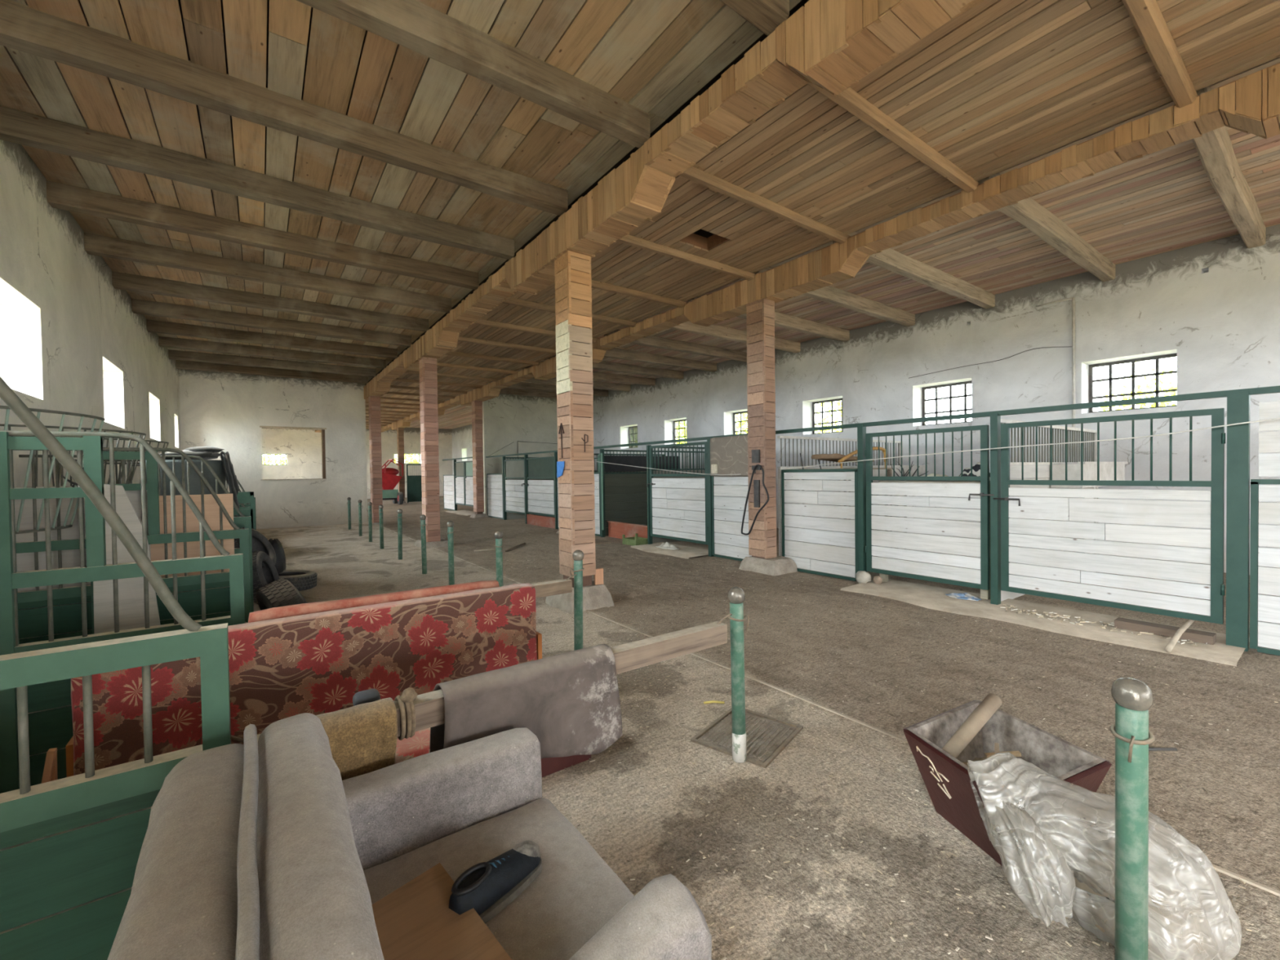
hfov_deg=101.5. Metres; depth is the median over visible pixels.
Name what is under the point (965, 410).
window
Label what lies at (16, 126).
joist
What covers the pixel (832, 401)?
window
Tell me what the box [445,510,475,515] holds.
threshold
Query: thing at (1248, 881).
trim
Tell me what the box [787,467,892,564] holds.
frame
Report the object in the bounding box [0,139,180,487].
wall
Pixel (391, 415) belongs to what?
batten
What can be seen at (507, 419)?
wall
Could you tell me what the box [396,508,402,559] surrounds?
bollard
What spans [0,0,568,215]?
joist
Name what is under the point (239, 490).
grille
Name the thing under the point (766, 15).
joist
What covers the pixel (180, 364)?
joist
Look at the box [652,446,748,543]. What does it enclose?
wall
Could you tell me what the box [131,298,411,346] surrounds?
joist
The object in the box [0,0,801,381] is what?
ceiling
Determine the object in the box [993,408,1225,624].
gate
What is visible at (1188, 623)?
stick
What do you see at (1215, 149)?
joist
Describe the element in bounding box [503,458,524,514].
gate
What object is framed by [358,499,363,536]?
bollard
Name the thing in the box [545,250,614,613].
column
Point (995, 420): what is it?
post
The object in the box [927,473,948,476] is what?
rag
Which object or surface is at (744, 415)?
leafy tree
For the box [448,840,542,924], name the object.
shoe
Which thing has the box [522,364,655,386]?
joist
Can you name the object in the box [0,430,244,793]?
wall
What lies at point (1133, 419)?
grille
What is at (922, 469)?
feed manger
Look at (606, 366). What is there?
joist
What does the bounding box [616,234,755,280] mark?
batten
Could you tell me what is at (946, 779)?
trough
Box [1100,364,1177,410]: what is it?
leafy tree
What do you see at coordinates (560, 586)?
beam
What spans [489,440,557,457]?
cable
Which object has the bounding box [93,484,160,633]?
board
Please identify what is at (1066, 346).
cable
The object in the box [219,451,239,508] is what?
coat
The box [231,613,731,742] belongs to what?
beam
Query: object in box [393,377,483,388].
batten
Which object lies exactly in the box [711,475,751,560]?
panel
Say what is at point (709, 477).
post
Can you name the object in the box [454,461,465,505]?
gate
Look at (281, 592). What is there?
tyre
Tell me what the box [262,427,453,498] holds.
wall
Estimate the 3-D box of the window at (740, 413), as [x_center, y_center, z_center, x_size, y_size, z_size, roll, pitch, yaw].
[3.144,-1.581,15.226,0.050,0.850,1.120,-1,1,-36]
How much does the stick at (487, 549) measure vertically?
0.040 m
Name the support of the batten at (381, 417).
attached to the ceiling at (1002, 85)
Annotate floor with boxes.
[253,496,1279,959]
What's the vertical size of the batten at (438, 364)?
0.086 m
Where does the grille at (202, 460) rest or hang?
in the partition at (246, 520)
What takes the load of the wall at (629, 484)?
on the floor
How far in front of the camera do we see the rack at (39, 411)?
3.39 m
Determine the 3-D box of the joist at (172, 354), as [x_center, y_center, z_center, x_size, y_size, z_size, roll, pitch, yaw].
[-9.730,-3.126,14.170,4.630,0.226,0.209,-1,1,-36]
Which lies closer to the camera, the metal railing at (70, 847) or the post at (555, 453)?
the metal railing at (70, 847)
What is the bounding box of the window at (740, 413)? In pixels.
[733,410,747,434]
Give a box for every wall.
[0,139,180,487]
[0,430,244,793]
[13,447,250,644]
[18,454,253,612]
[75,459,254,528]
[106,462,250,529]
[132,464,255,529]
[178,368,368,528]
[233,497,256,529]
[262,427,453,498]
[451,223,1279,574]
[482,393,557,515]
[505,457,597,519]
[593,453,664,519]
[604,449,704,536]
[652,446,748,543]
[777,435,902,559]
[1000,418,1097,601]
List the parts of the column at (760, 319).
core post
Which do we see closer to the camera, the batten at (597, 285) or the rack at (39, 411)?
the rack at (39, 411)
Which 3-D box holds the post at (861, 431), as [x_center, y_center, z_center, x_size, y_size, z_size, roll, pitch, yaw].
[3.013,0.321,7.097,0.090,2.150,0.075,-1,1,-36]
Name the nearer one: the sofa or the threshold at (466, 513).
the sofa
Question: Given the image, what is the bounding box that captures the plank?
[595,538,610,544]
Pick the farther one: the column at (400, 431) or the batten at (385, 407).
the column at (400, 431)
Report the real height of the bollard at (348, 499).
0.925 m
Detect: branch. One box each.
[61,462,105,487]
[505,542,525,551]
[891,462,928,480]
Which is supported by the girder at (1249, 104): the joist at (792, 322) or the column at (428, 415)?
the joist at (792, 322)
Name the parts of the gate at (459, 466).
panel, board panel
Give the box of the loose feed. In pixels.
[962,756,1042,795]
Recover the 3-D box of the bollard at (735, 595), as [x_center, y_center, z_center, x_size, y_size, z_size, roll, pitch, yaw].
[0.521,1.036,2.801,0.097,0.925,0.098,-1,1,-21]
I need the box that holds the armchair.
[106,712,711,959]
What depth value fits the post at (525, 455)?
15.98 m
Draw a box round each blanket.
[430,644,622,758]
[710,435,747,476]
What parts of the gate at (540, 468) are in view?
panel, board panel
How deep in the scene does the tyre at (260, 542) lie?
6.90 m
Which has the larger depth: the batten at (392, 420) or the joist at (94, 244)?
the batten at (392, 420)
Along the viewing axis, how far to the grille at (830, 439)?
9.09 m
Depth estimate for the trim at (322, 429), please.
16.39 m
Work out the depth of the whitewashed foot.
2.77 m
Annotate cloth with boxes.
[315,697,397,780]
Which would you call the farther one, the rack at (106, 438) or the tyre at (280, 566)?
the tyre at (280, 566)
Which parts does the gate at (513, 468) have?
panel, board panel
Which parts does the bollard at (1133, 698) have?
post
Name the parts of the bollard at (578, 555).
post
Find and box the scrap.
[984,742,1021,767]
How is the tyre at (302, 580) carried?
on the floor
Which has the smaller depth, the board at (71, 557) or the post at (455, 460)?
the board at (71, 557)
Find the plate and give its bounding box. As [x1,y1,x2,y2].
[751,449,761,507]
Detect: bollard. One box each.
[346,497,351,529]
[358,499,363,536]
[366,502,372,542]
[378,504,383,548]
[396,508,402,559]
[419,514,426,573]
[444,520,454,585]
[494,530,503,586]
[569,550,584,650]
[727,586,749,763]
[1109,677,1155,959]
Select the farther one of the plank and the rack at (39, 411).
the plank
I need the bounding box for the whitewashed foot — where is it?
[732,731,746,762]
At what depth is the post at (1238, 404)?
4.34 m
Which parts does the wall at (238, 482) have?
sloping rail, partition frame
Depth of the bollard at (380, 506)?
10.98 m
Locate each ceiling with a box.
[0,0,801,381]
[364,0,1279,429]
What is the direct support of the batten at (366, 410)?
attached to the ceiling at (1002, 85)
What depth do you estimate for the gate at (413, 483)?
27.86 m
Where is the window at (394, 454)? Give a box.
[394,453,419,463]
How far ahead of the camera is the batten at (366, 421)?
29.67 m
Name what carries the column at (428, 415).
on the floor
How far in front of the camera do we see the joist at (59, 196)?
6.45 m
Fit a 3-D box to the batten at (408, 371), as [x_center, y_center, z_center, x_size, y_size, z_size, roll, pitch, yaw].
[-5.718,-3.129,15.726,3.150,0.086,0.114,-1,1,-36]
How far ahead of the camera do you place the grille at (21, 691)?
1.35 m
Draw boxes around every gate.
[406,464,422,502]
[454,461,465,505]
[463,460,473,506]
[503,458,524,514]
[524,456,555,516]
[597,453,603,529]
[647,441,708,544]
[864,424,993,590]
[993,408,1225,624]
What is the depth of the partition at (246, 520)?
5.52 m
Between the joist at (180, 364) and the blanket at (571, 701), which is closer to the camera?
the blanket at (571, 701)
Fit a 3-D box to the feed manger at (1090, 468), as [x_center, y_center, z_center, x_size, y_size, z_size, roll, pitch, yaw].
[6.250,0.536,7.243,2.040,1.570,0.350,-1,1,-36]
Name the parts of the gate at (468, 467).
panel, board panel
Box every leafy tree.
[262,454,285,464]
[394,454,418,462]
[678,413,746,444]
[815,400,841,432]
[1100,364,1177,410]
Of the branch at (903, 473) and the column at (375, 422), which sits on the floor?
the column at (375, 422)
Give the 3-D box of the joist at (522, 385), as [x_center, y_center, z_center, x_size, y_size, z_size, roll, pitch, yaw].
[-3.212,-3.353,19.153,4.840,0.244,0.185,-1,1,-36]
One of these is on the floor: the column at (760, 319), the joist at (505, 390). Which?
the column at (760, 319)
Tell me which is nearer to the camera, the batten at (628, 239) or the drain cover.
the drain cover
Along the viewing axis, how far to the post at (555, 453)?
14.36 m
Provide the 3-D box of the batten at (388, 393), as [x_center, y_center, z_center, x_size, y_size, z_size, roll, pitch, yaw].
[-8.363,-3.152,19.368,3.150,0.086,0.119,-1,1,-36]
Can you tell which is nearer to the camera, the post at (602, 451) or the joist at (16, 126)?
the joist at (16, 126)
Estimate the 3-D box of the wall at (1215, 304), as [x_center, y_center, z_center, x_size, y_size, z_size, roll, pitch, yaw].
[0.354,-1.357,18.787,0.500,5.200,46.000,-1,1,-36]
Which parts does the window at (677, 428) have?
pane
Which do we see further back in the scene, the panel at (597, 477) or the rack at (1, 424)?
the panel at (597, 477)
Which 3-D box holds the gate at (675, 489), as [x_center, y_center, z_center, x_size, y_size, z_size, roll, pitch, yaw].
[0.712,0.236,10.229,0.091,1.880,1.798,-1,1,-36]
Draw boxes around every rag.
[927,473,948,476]
[945,592,981,600]
[957,462,990,480]
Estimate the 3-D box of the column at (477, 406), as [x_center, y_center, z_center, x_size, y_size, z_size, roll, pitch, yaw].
[-5.772,-0.738,18.640,0.522,4.130,0.572,-1,1,-36]
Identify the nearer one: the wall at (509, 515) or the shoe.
the shoe
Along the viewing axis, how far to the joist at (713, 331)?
11.68 m
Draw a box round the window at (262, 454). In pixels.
[262,453,287,465]
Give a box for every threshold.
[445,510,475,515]
[631,542,708,559]
[840,578,1249,666]
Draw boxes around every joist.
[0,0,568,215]
[0,106,514,259]
[46,180,479,289]
[84,232,451,312]
[111,271,428,332]
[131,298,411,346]
[146,319,397,358]
[158,336,386,368]
[168,349,375,377]
[175,360,368,383]
[296,0,649,147]
[473,387,556,398]
[486,381,608,396]
[502,373,630,391]
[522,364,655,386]
[544,355,683,379]
[604,329,746,362]
[604,347,716,372]
[643,312,800,352]
[688,293,849,342]
[720,0,789,35]
[753,266,915,326]
[832,231,995,308]
[977,172,1115,281]
[1174,85,1266,248]
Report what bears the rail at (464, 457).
on the post
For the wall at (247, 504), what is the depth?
8.20 m
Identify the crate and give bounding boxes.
[622,533,647,546]
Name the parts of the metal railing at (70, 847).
board panel, sloping rail, partition frame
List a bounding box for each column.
[368,395,386,524]
[396,427,406,502]
[414,356,448,548]
[470,400,488,518]
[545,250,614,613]
[738,297,797,575]
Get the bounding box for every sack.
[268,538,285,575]
[655,541,679,550]
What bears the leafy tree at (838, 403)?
on the ground
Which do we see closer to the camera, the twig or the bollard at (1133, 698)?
the bollard at (1133, 698)
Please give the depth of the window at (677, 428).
17.78 m
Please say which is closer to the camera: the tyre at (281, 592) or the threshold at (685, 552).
the tyre at (281, 592)
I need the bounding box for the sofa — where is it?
[65,580,591,777]
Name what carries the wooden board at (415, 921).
on the armchair
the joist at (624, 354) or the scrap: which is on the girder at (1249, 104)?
the joist at (624, 354)
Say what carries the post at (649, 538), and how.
on the threshold at (685, 552)
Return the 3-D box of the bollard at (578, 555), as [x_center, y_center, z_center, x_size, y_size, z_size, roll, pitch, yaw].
[-0.494,1.027,4.220,0.098,0.926,0.097,0,1,33]
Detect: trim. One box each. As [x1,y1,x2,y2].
[259,426,326,479]
[377,524,1279,896]
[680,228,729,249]
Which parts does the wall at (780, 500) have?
rail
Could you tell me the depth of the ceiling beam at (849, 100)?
4.62 m
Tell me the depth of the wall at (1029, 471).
6.71 m
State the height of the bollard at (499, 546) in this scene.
0.925 m
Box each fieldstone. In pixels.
[855,570,871,583]
[873,575,882,584]
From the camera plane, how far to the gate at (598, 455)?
12.40 m
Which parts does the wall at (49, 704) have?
board panel, frame, sloping rail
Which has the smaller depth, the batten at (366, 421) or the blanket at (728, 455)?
the blanket at (728, 455)
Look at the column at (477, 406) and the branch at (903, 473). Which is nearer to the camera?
the branch at (903, 473)
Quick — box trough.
[903,699,1111,867]
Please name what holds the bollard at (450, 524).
on the floor
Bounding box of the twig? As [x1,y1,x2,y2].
[1148,747,1177,751]
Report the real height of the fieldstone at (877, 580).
0.110 m
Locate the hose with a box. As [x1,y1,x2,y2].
[741,464,768,535]
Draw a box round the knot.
[394,687,417,740]
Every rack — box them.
[0,405,105,533]
[0,423,146,487]
[48,436,168,486]
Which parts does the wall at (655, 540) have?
rail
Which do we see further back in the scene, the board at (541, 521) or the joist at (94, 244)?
the board at (541, 521)
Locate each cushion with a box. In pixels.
[248,580,499,622]
[256,712,384,959]
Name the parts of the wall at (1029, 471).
board panel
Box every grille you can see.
[8,435,205,646]
[16,665,153,794]
[31,449,223,591]
[41,457,217,495]
[103,461,237,516]
[119,463,240,516]
[409,465,421,475]
[598,456,599,471]
[653,448,703,468]
[654,444,702,474]
[780,438,898,466]
[878,430,972,476]
[1000,422,1094,462]
[1021,416,1192,480]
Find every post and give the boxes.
[453,459,457,510]
[502,456,506,519]
[524,454,528,524]
[554,452,557,528]
[599,448,605,537]
[646,444,652,544]
[706,438,714,556]
[857,423,866,572]
[990,413,1000,604]
[1226,391,1250,651]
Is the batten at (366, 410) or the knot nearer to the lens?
the knot
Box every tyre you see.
[234,527,276,568]
[252,550,279,604]
[256,577,307,610]
[278,569,317,591]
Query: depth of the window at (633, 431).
19.89 m
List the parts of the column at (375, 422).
core post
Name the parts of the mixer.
guard frame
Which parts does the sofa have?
panel, seat, panel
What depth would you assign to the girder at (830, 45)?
4.07 m
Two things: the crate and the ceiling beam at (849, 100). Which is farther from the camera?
the crate
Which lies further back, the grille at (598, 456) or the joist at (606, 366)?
the joist at (606, 366)
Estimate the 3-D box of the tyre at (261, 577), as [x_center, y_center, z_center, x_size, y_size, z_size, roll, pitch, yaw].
[-4.642,1.189,6.400,0.358,0.660,0.638,-1,1,-21]
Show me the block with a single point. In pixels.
(1202, 637)
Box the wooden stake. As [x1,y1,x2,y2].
[942,693,1002,758]
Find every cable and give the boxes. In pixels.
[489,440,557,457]
[910,346,1071,377]
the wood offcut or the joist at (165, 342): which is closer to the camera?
the wood offcut
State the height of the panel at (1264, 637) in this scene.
2.036 m
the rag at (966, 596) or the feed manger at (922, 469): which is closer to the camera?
the rag at (966, 596)
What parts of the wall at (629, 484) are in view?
board panel, rail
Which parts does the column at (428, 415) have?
core post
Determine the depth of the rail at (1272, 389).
5.59 m
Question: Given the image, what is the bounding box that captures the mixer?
[382,458,404,504]
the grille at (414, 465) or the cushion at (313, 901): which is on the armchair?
the cushion at (313, 901)
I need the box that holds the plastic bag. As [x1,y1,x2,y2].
[967,752,1241,959]
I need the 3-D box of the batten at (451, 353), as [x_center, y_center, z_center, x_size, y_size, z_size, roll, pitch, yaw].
[-3.954,-3.114,13.297,3.150,0.086,0.116,-1,1,-36]
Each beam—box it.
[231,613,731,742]
[244,573,576,623]
[807,82,980,192]
[1121,0,1197,107]
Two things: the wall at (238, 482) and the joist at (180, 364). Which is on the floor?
the wall at (238, 482)
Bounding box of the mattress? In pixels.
[811,453,873,462]
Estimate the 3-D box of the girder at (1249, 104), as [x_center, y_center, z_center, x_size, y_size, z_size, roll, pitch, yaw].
[-3.827,-2.986,15.936,0.374,0.440,46.317,-1,1,-36]
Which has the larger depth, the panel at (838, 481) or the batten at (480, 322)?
the batten at (480, 322)
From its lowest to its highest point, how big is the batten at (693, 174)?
0.086 m
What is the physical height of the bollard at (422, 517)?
0.926 m
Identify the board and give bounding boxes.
[13,485,151,609]
[41,747,57,783]
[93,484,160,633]
[150,493,234,586]
[372,862,511,959]
[526,514,555,528]
[606,520,647,538]
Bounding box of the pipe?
[1035,297,1075,457]
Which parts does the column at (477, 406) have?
core post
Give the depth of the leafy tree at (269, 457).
35.40 m
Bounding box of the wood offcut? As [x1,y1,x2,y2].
[594,568,603,584]
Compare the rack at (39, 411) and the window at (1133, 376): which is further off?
the window at (1133, 376)
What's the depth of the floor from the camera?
2.88 m
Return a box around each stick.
[352,688,380,706]
[474,548,495,551]
[703,700,724,703]
[1164,618,1194,652]
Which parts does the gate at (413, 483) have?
sheet panel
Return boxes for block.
[1114,617,1216,644]
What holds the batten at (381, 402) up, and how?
attached to the ceiling at (1002, 85)
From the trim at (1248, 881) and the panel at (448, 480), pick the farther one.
the panel at (448, 480)
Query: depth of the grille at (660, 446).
10.25 m
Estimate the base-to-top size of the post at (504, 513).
2.120 m
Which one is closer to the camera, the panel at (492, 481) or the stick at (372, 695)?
the stick at (372, 695)
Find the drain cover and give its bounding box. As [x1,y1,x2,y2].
[690,707,803,768]
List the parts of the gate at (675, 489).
board panel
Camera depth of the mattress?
8.25 m
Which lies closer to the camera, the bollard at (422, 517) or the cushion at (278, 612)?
the cushion at (278, 612)
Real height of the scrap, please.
0.035 m
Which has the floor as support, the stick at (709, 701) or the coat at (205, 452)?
the stick at (709, 701)
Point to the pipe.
(1073, 299)
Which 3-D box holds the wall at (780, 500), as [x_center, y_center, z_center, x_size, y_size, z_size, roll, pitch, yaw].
[3.735,0.304,9.413,3.770,2.090,0.060,-1,1,-36]
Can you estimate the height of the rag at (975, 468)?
0.222 m
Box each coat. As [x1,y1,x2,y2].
[159,446,224,459]
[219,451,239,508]
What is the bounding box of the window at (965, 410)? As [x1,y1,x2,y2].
[922,380,972,426]
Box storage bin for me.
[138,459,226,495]
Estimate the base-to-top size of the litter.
0.040 m
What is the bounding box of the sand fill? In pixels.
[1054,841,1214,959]
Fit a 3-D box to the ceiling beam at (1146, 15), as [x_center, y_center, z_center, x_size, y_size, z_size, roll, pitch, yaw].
[3.245,-3.050,3.385,3.150,0.087,0.114,-1,1,-36]
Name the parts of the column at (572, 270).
core post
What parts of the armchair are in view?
backrest, armrest, seat, armrest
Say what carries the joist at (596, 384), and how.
on the girder at (1249, 104)
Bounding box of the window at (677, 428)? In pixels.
[673,419,686,444]
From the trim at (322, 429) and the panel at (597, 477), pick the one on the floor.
the panel at (597, 477)
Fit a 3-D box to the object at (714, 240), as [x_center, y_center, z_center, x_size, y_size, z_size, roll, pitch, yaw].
[0.843,-3.211,6.815,0.540,0.160,0.470,-1,1,-36]
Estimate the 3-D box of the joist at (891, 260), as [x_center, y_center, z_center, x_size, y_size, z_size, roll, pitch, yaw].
[4.604,-3.285,8.391,4.840,0.243,0.200,-1,1,-36]
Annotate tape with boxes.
[595,417,1279,475]
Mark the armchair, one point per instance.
(252, 850)
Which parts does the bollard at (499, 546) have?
post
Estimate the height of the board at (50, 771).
0.513 m
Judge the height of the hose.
1.098 m
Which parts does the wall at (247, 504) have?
sloping rail, partition frame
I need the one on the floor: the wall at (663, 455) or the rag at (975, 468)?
the wall at (663, 455)
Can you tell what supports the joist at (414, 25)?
on the girder at (830, 45)
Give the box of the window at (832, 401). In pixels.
[812,398,843,434]
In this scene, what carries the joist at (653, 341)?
on the girder at (1249, 104)
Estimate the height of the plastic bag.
0.470 m
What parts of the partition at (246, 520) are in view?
sloping rail, partition frame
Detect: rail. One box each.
[442,457,472,460]
[485,385,1279,457]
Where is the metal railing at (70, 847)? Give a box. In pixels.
[0,376,231,959]
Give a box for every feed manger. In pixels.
[872,465,925,531]
[1050,462,1128,572]
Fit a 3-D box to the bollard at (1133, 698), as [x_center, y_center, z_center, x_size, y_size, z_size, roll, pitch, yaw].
[1.443,1.044,1.537,0.098,0.925,0.097,-1,1,-2]
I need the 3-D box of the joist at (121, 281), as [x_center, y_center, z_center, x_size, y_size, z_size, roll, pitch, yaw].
[-6.206,-3.096,9.318,4.630,0.224,0.207,-1,1,-36]
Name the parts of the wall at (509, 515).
board panel, rail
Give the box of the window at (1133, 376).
[1088,353,1177,413]
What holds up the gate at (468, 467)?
attached to the post
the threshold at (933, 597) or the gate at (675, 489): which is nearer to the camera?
the threshold at (933, 597)
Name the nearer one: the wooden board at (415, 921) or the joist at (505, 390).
the wooden board at (415, 921)
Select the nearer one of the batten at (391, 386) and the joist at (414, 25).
the joist at (414, 25)
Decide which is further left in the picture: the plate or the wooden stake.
the plate
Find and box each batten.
[364,401,420,406]
[365,404,420,410]
[365,408,417,413]
[365,413,410,417]
[365,416,404,419]
[365,418,397,422]
[365,421,391,423]
[380,396,445,403]
[386,391,455,399]
[390,385,469,394]
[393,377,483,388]
[404,369,499,382]
[436,362,518,374]
[444,351,540,365]
[457,336,555,354]
[472,319,598,342]
[502,297,636,327]
[591,280,688,307]
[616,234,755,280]
[679,166,850,244]
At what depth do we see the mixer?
27.17 m
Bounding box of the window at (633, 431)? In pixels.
[628,426,637,448]
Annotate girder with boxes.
[315,0,984,432]
[381,62,1279,432]
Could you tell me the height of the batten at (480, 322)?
0.086 m
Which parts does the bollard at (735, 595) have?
post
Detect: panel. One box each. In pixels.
[443,475,454,511]
[486,473,503,519]
[555,471,600,536]
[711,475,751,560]
[781,468,857,581]
[1249,400,1279,655]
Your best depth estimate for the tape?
5.39 m
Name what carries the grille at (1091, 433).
in the wall at (1029, 471)
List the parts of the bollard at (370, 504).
post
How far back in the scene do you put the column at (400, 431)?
28.70 m
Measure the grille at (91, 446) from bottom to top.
1.000 m
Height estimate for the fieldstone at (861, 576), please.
0.184 m
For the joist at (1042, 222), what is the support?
on the girder at (1249, 104)
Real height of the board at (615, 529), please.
0.375 m
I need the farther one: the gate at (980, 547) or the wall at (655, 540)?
the wall at (655, 540)
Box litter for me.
[488,547,1279,959]
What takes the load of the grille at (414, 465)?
attached to the gate at (413, 483)
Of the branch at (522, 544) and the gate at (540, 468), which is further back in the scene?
the gate at (540, 468)
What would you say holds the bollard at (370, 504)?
on the floor
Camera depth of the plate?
7.98 m
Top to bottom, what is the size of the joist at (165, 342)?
0.223 m
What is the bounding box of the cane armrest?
[837,446,887,468]
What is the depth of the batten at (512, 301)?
9.38 m
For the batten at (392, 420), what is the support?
attached to the ceiling at (1002, 85)
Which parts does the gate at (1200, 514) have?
board panel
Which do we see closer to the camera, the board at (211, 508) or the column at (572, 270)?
the board at (211, 508)
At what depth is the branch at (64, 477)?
3.59 m
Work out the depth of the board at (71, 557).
3.75 m
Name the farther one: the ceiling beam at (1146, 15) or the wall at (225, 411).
the wall at (225, 411)
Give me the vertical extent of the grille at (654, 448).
0.500 m
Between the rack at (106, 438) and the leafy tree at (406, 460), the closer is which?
the rack at (106, 438)
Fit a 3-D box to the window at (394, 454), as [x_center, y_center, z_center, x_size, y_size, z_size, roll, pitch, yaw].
[-15.997,-1.454,35.856,1.700,0.680,0.050,-1,1,-36]
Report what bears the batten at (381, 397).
attached to the ceiling at (1002, 85)
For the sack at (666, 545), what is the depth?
10.27 m
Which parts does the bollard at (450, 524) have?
post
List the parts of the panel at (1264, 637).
panel frame, board panel, board panel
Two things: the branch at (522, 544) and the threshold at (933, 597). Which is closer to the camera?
the threshold at (933, 597)
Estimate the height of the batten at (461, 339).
0.087 m
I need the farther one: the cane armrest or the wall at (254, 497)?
the wall at (254, 497)
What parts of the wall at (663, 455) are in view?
board panel, rail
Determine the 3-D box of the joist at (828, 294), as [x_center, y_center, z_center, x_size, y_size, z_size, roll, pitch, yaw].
[3.754,-3.291,9.561,4.840,0.245,0.187,-1,1,-36]
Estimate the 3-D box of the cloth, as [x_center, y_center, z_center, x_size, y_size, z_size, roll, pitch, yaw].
[-0.970,0.930,1.706,0.316,0.356,0.154,-1,1,-36]
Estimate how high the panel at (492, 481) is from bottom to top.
1.540 m
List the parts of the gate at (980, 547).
board panel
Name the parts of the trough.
panel, panel, panel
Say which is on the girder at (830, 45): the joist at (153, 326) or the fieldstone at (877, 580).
the joist at (153, 326)
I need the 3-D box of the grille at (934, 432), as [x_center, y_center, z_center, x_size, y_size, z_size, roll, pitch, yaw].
[3.472,-0.305,6.444,0.015,0.530,1.126,-1,1,-36]

